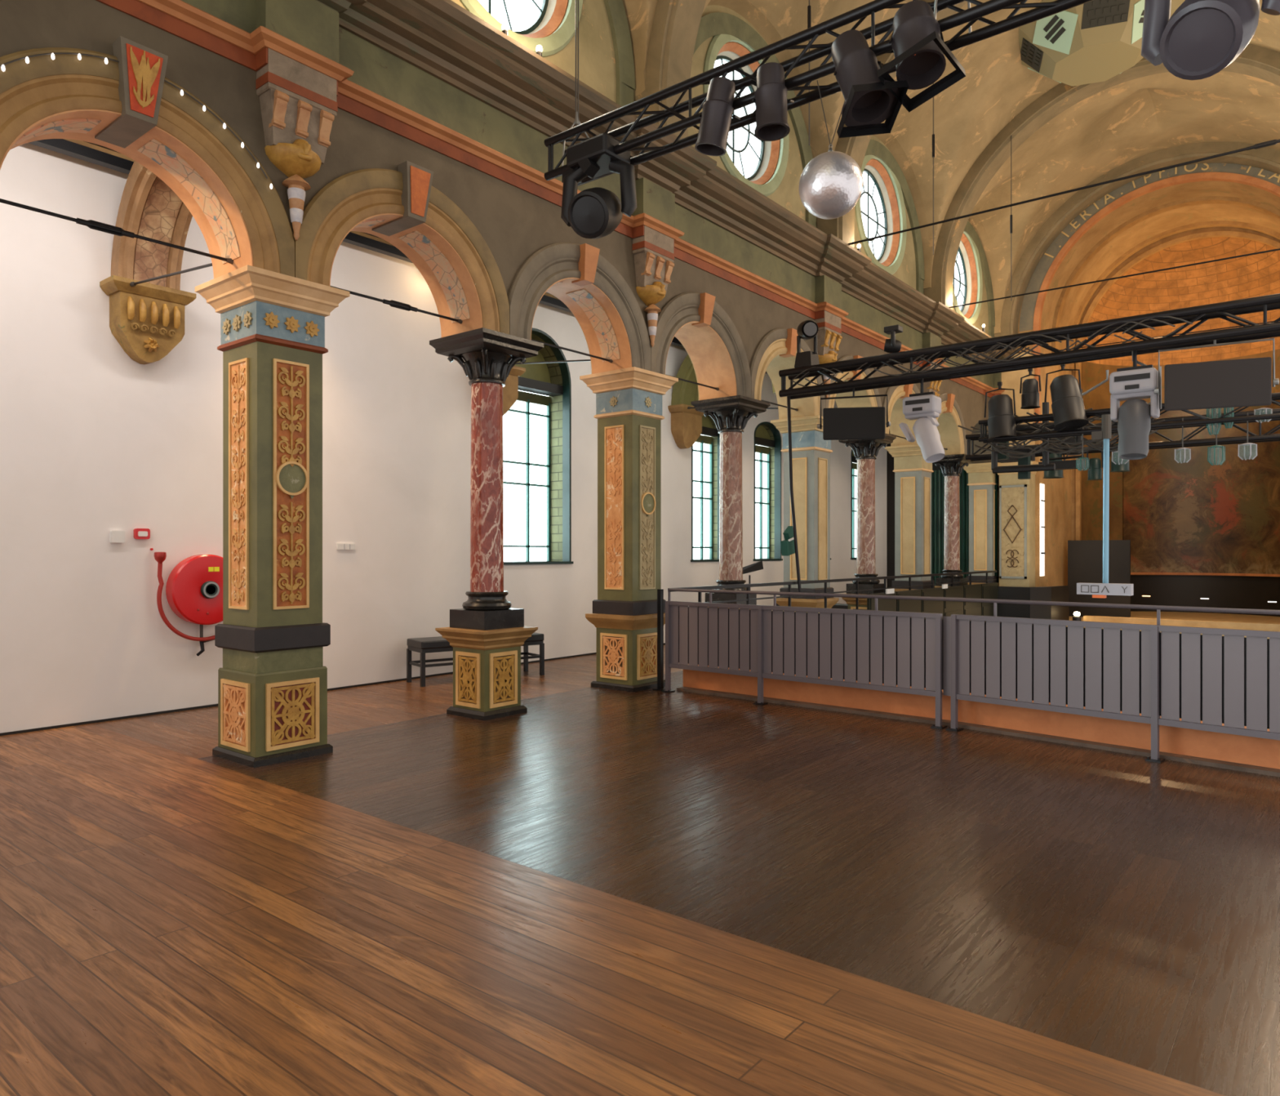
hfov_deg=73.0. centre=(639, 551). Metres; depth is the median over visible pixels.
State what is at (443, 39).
trim
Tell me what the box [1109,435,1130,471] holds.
lamp
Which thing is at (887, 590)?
name plate
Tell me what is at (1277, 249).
rod
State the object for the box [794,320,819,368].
lamp
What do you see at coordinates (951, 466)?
marble column
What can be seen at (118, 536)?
wall switch
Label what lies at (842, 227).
trim
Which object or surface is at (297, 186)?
pendant
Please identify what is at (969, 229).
trim
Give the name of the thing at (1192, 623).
step
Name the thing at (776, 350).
arch
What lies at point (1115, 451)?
glass lantern
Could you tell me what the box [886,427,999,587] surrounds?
wall
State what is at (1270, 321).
rod
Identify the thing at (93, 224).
rod
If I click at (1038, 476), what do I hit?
wall
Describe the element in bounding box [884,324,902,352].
lamp
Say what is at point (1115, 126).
ceiling
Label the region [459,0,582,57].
window
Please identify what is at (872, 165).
window
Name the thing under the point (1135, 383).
lamp
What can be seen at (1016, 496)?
pier
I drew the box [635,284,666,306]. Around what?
shell bowl
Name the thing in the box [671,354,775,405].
arch
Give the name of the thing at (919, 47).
lamp
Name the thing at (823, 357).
shell bowl
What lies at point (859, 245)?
uplight
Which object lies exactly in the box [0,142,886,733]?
wall
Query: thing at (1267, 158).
trim
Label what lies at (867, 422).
speaker
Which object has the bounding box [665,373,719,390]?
rod
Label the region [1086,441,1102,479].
lamp
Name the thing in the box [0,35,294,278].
arch
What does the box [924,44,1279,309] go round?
trim
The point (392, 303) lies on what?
rod
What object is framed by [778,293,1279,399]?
lighting truss
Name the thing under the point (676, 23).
trim
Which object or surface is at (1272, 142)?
rod
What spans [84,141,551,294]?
ceiling
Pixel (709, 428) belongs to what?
window
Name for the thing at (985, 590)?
parapet
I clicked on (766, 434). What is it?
window
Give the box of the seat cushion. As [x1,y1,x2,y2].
[407,631,543,648]
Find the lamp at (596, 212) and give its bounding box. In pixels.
[560,133,636,239]
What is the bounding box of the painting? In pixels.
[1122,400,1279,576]
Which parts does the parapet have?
panel, panel, panel, panel, panel, panel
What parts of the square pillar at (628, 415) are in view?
plinth panel, panel frame, shaft panel, panel frame, plinth cornice, panel frame, panel frame, shaft panel, plinth panel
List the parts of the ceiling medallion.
diamond plate, diamond plate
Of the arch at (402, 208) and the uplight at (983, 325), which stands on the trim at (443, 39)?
the uplight at (983, 325)
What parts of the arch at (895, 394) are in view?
moulding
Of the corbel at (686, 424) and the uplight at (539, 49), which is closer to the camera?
the uplight at (539, 49)
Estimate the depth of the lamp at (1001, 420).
11.77 m
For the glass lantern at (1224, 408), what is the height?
0.326 m
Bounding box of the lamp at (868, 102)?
[831,29,908,137]
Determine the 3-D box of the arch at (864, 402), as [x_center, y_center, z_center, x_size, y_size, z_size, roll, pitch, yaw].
[3.276,-2.595,14.164,0.730,1.150,2.144,0,0,39]
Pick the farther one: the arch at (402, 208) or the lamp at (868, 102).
the arch at (402, 208)
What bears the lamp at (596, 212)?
hanging from the lighting truss at (1042, 10)
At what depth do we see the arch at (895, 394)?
16.09 m
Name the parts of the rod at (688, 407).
rod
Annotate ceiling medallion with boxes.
[1018,0,1185,86]
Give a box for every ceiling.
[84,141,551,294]
[622,0,1279,333]
[1081,236,1279,365]
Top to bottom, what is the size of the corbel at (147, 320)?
0.690 m
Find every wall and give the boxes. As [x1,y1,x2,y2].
[0,0,991,463]
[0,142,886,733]
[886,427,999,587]
[1017,180,1279,586]
[1080,348,1279,616]
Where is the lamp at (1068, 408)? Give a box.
[1044,364,1088,431]
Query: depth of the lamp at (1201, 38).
4.13 m
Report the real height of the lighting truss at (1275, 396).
0.300 m
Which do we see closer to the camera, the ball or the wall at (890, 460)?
the ball
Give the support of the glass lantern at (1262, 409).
hanging from the lighting truss at (1275, 396)
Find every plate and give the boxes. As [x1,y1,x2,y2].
[337,542,355,549]
[885,588,894,593]
[942,583,947,588]
[942,615,951,695]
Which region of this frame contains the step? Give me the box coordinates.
[1083,615,1279,631]
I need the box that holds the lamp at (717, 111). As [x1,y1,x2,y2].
[694,76,740,155]
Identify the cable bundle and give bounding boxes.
[791,315,1192,386]
[957,401,1164,457]
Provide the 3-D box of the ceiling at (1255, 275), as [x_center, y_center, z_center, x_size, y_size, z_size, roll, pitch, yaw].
[13.817,-6.150,21.293,5.000,2.500,2.500,0,0,39]
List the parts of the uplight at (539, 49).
bulb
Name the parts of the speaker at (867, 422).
knob, knob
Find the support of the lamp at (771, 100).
hanging from the lighting truss at (1042, 10)
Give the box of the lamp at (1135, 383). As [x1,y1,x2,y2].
[1109,350,1159,459]
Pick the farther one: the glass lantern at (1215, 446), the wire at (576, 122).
the glass lantern at (1215, 446)
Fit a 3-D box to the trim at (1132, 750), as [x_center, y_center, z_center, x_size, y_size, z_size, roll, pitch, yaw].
[3.859,1.535,6.568,9.298,0.030,0.322,0,0,44]
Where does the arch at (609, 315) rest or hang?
attached to the wall at (514, 223)
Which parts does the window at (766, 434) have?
frame, sill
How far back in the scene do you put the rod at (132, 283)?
7.20 m
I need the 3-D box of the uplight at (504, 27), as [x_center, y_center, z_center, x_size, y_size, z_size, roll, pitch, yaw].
[-1.192,-4.572,7.638,0.064,0.185,0.064,0,0,39]
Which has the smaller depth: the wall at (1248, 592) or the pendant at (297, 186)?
the pendant at (297, 186)
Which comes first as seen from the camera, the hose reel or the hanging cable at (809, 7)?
the hose reel
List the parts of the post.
foot plate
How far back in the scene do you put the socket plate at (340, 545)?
9.81 m
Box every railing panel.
[661,600,946,728]
[946,613,1279,762]
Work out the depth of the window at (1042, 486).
19.68 m
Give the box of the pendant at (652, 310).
[644,303,661,346]
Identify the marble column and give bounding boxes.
[429,327,543,719]
[690,395,770,609]
[838,432,896,609]
[933,453,973,587]
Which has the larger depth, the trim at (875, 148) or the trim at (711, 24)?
the trim at (875, 148)
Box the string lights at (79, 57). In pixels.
[0,52,272,189]
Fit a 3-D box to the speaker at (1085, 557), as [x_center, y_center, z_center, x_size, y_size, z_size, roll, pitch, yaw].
[10.990,0.645,20.733,1.340,1.850,0.080,0,0,39]
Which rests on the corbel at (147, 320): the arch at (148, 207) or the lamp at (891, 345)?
the arch at (148, 207)
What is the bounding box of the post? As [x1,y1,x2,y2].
[652,588,665,690]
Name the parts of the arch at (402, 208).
painted panel, keystone panel, painted panel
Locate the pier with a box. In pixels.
[997,351,1038,586]
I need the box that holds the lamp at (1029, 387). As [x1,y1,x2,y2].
[1019,368,1041,408]
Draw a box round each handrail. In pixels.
[667,570,996,614]
[667,587,1279,717]
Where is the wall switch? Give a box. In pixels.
[110,530,124,542]
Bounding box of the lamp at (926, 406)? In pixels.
[898,377,944,462]
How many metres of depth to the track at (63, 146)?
7.78 m
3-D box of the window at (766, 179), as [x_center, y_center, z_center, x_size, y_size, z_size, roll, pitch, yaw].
[1.354,-5.810,11.571,0.310,2.100,2.100,0,0,39]
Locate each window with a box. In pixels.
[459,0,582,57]
[502,327,573,564]
[690,414,719,561]
[702,34,789,195]
[753,421,782,560]
[850,448,857,559]
[854,155,906,274]
[952,231,982,324]
[1040,483,1044,575]
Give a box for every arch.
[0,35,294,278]
[111,160,192,289]
[293,160,509,337]
[507,241,650,373]
[648,291,751,399]
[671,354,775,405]
[749,327,826,419]
[825,354,881,408]
[882,383,919,445]
[935,392,967,454]
[1042,183,1279,586]
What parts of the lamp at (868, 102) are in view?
gel frame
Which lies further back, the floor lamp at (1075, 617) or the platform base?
the floor lamp at (1075, 617)
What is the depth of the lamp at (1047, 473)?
13.80 m
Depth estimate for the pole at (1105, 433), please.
10.72 m
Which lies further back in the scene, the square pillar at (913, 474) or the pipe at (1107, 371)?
the square pillar at (913, 474)
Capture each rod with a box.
[0,198,233,264]
[129,262,212,286]
[330,285,462,324]
[515,359,591,364]
[531,338,613,362]
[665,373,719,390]
[687,406,777,408]
[760,399,798,411]
[848,138,1279,244]
[948,248,1279,307]
[1059,320,1273,350]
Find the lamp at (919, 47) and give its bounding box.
[876,0,965,111]
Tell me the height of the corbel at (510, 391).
0.690 m
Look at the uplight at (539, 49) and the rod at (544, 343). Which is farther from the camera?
the rod at (544, 343)
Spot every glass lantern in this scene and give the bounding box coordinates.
[1075,426,1088,471]
[1111,450,1128,464]
[1174,417,1191,462]
[1206,408,1221,435]
[1207,414,1225,465]
[1223,407,1233,428]
[1237,412,1257,460]
[1253,407,1272,422]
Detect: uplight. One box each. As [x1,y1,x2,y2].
[501,22,508,35]
[535,44,542,56]
[857,243,861,251]
[982,324,985,332]
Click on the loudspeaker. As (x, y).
(1244, 382)
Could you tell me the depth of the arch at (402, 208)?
7.48 m
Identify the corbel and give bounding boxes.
[99,275,196,364]
[255,48,337,239]
[502,365,525,415]
[632,225,674,346]
[667,404,704,448]
[814,310,842,397]
[922,361,942,396]
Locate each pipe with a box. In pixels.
[1082,369,1108,395]
[1131,351,1146,365]
[1159,366,1161,408]
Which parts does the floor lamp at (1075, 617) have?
bulb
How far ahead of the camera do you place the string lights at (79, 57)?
5.46 m
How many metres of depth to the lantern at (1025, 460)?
12.72 m
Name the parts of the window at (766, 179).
frame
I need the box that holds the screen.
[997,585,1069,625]
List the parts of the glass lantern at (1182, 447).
stem, frame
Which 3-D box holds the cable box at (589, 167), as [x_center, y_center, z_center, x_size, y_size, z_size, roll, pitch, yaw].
[-0.357,-2.957,6.650,0.141,0.163,0.209,0,0,39]
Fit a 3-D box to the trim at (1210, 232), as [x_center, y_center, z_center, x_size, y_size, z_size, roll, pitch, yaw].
[13.014,-2.675,20.297,6.000,10.450,0.140,0,0,39]
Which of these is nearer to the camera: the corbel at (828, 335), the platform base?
the platform base
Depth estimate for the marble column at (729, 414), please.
11.53 m
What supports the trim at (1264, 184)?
attached to the wall at (1038, 476)
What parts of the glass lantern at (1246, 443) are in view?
stem, frame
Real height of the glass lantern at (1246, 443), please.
0.560 m
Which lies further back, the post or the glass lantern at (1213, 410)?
the glass lantern at (1213, 410)
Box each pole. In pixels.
[780,395,801,591]
[1091,413,1111,582]
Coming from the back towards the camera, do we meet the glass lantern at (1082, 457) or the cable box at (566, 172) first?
the glass lantern at (1082, 457)
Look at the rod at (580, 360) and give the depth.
10.38 m
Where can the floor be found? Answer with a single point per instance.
(172, 922)
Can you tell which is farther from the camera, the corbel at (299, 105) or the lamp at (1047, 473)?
the lamp at (1047, 473)
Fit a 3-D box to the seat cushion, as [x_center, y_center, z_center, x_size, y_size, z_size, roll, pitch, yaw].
[-1.991,1.075,10.595,1.620,0.090,0.460,0,0,-36]
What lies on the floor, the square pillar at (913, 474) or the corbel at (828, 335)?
the square pillar at (913, 474)
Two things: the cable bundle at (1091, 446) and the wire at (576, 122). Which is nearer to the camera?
the wire at (576, 122)
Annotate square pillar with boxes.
[195,264,350,767]
[579,366,678,692]
[770,414,839,613]
[884,444,934,591]
[963,462,999,586]
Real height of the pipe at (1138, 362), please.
0.203 m
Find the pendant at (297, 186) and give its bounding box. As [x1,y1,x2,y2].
[282,173,311,239]
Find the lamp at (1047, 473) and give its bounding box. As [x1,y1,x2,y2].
[1043,453,1064,478]
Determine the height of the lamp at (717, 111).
0.474 m
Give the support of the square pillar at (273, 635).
on the floor
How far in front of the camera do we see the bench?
10.25 m
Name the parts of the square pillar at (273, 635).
plinth panel, panel frame, shaft panel, panel frame, panel frame, shaft panel, panel frame, plinth panel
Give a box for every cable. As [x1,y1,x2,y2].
[807,0,811,145]
[932,83,934,254]
[1009,135,1012,301]
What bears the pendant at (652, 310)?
attached to the corbel at (652, 251)
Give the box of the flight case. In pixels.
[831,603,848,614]
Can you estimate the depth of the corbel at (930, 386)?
16.35 m
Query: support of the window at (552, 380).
in the wall at (95, 441)
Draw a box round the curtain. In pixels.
[931,468,997,585]
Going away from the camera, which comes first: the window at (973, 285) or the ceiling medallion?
the ceiling medallion
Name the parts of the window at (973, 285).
frame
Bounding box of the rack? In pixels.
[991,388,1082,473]
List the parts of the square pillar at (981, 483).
shaft panel, panel frame, plinth cornice, panel frame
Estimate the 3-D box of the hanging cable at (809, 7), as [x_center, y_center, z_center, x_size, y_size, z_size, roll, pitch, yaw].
[1.854,-6.100,9.473,0.037,3.300,0.037,0,0,-29]
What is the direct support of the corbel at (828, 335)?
attached to the wall at (514, 223)
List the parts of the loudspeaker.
knob, knob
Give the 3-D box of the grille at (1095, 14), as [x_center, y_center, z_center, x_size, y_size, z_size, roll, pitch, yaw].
[6.707,-7.802,12.459,0.600,0.287,0.298,0,0,19]
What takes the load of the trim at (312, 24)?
attached to the wall at (514, 223)
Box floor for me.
[0,611,1279,1095]
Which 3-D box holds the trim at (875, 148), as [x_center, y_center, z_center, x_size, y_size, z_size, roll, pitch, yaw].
[4.161,-5.740,14.832,0.070,2.400,3.680,0,0,39]
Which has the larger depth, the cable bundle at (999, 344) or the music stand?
the music stand
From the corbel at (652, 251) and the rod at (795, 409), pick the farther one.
the rod at (795, 409)
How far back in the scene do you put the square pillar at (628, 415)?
9.78 m
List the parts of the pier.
panel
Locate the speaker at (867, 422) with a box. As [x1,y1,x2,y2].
[817,386,890,439]
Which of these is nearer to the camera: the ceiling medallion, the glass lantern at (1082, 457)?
the glass lantern at (1082, 457)
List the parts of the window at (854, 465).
frame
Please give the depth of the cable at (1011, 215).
15.34 m
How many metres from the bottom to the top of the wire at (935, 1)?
5.111 m
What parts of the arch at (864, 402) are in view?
moulding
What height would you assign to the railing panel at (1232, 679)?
1.005 m
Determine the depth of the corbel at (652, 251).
9.69 m
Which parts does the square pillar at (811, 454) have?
shaft panel, panel frame, plinth cornice, shaft panel, panel frame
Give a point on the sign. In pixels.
(1096, 589)
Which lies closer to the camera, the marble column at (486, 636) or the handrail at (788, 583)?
the marble column at (486, 636)
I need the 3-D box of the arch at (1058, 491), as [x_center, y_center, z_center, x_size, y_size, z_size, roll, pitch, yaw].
[12.116,-1.095,19.261,5.400,13.290,2.800,0,0,39]
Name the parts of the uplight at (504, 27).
bulb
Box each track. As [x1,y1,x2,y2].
[28,138,412,262]
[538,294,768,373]
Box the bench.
[406,631,544,686]
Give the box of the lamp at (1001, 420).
[984,381,1017,442]
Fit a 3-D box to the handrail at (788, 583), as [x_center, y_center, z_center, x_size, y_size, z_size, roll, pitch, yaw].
[4.095,0.980,14.423,0.040,1.140,12.000,0,0,39]
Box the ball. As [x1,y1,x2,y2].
[799,80,862,219]
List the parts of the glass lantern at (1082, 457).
stem, frame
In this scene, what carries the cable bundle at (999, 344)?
attached to the lighting truss at (1148, 344)
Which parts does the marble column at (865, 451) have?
pedestal cornice, panel frame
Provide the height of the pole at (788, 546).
2.612 m
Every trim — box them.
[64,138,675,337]
[137,0,1004,393]
[181,0,1001,387]
[315,0,1020,361]
[603,0,635,106]
[635,0,706,138]
[676,686,1279,777]
[693,12,816,226]
[817,0,967,248]
[864,138,924,293]
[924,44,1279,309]
[964,221,995,337]
[994,141,1279,349]
[1017,297,1023,331]
[1018,162,1279,331]
[1033,172,1279,422]
[1051,195,1279,352]
[1071,226,1279,540]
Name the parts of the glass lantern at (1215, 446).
stem, frame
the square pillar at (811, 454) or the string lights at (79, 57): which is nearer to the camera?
the string lights at (79, 57)
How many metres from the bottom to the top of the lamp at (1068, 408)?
0.900 m
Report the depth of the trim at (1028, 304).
18.84 m
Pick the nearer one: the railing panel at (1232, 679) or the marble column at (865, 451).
the railing panel at (1232, 679)
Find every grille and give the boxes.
[1020,37,1043,72]
[1080,0,1129,29]
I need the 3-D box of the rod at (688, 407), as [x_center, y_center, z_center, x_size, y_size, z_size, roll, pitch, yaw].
[1.596,-2.295,13.816,2.177,0.290,0.044,0,0,41]
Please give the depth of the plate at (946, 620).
7.65 m
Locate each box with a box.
[562,168,582,183]
[577,157,599,177]
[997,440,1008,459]
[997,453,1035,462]
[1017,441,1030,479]
[1038,452,1084,470]
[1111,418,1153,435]
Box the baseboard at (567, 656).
[0,642,665,735]
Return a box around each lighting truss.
[543,0,1092,186]
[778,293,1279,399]
[965,408,1279,461]
[978,391,1279,443]
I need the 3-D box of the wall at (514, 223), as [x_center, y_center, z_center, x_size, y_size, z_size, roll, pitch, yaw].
[1.282,-4.550,11.745,0.540,5.060,21.900,0,0,39]
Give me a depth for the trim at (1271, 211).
19.29 m
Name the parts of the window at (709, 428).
frame, sill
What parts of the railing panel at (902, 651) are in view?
post, foot plate, post, foot plate, rail, rail, post, foot plate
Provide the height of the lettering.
1.789 m
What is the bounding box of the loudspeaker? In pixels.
[1154,337,1279,410]
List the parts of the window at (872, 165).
frame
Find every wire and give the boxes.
[561,0,589,165]
[933,0,971,33]
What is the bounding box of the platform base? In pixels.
[683,663,1279,768]
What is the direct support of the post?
on the floor
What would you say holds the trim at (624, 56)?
attached to the wall at (514, 223)
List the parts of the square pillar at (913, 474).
plinth cornice, shaft panel, panel frame, shaft panel, panel frame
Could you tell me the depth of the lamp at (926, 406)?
10.03 m
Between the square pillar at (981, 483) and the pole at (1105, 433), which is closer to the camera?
the pole at (1105, 433)
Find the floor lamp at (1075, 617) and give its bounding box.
[1072,611,1081,620]
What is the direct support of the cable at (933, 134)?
hanging from the ceiling at (1115, 126)
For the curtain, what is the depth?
20.56 m
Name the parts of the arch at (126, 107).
painted panel, keystone panel, painted panel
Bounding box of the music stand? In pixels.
[742,560,763,590]
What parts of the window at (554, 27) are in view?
frame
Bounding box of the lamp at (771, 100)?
[751,62,794,141]
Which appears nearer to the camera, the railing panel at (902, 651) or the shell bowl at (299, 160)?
the shell bowl at (299, 160)
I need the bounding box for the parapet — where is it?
[866,582,997,622]
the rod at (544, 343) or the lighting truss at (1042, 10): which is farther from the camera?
the rod at (544, 343)
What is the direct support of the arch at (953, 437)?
attached to the wall at (514, 223)
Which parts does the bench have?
leg, leg, seat frame, leg, leg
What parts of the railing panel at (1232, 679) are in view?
post, foot plate, rail, rail, post, foot plate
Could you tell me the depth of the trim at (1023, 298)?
19.80 m
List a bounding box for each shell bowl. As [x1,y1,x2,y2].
[264,142,321,177]
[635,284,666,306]
[817,353,836,364]
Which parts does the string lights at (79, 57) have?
bulb, bulb, bulb, bulb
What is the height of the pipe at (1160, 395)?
0.426 m
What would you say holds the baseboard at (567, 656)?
attached to the wall at (95, 441)
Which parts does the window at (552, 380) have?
frame, sill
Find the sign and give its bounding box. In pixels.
[1076,582,1133,597]
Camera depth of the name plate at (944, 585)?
16.29 m
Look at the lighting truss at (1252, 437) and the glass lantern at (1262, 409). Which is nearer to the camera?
the glass lantern at (1262, 409)
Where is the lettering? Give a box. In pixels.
[1044,163,1279,257]
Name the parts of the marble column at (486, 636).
pedestal panel, panel frame, pedestal cornice, pedestal panel, panel frame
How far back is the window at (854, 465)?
20.72 m
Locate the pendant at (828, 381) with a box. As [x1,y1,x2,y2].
[823,378,830,397]
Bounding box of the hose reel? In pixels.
[154,551,222,655]
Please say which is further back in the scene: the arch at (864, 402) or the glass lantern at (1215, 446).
the arch at (864, 402)
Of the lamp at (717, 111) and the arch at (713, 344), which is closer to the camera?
the lamp at (717, 111)
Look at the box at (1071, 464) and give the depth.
13.00 m
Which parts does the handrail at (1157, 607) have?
rail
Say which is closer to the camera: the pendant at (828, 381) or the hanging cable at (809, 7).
the hanging cable at (809, 7)
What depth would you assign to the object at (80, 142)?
7.92 m
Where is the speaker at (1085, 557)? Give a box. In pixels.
[1067,539,1130,617]
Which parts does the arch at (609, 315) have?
painted panel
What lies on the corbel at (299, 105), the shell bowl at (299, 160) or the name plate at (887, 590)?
the shell bowl at (299, 160)
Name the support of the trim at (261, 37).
attached to the wall at (514, 223)
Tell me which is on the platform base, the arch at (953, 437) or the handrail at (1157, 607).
the handrail at (1157, 607)
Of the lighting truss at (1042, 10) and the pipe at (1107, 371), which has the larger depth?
the pipe at (1107, 371)
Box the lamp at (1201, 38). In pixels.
[1141,0,1279,79]

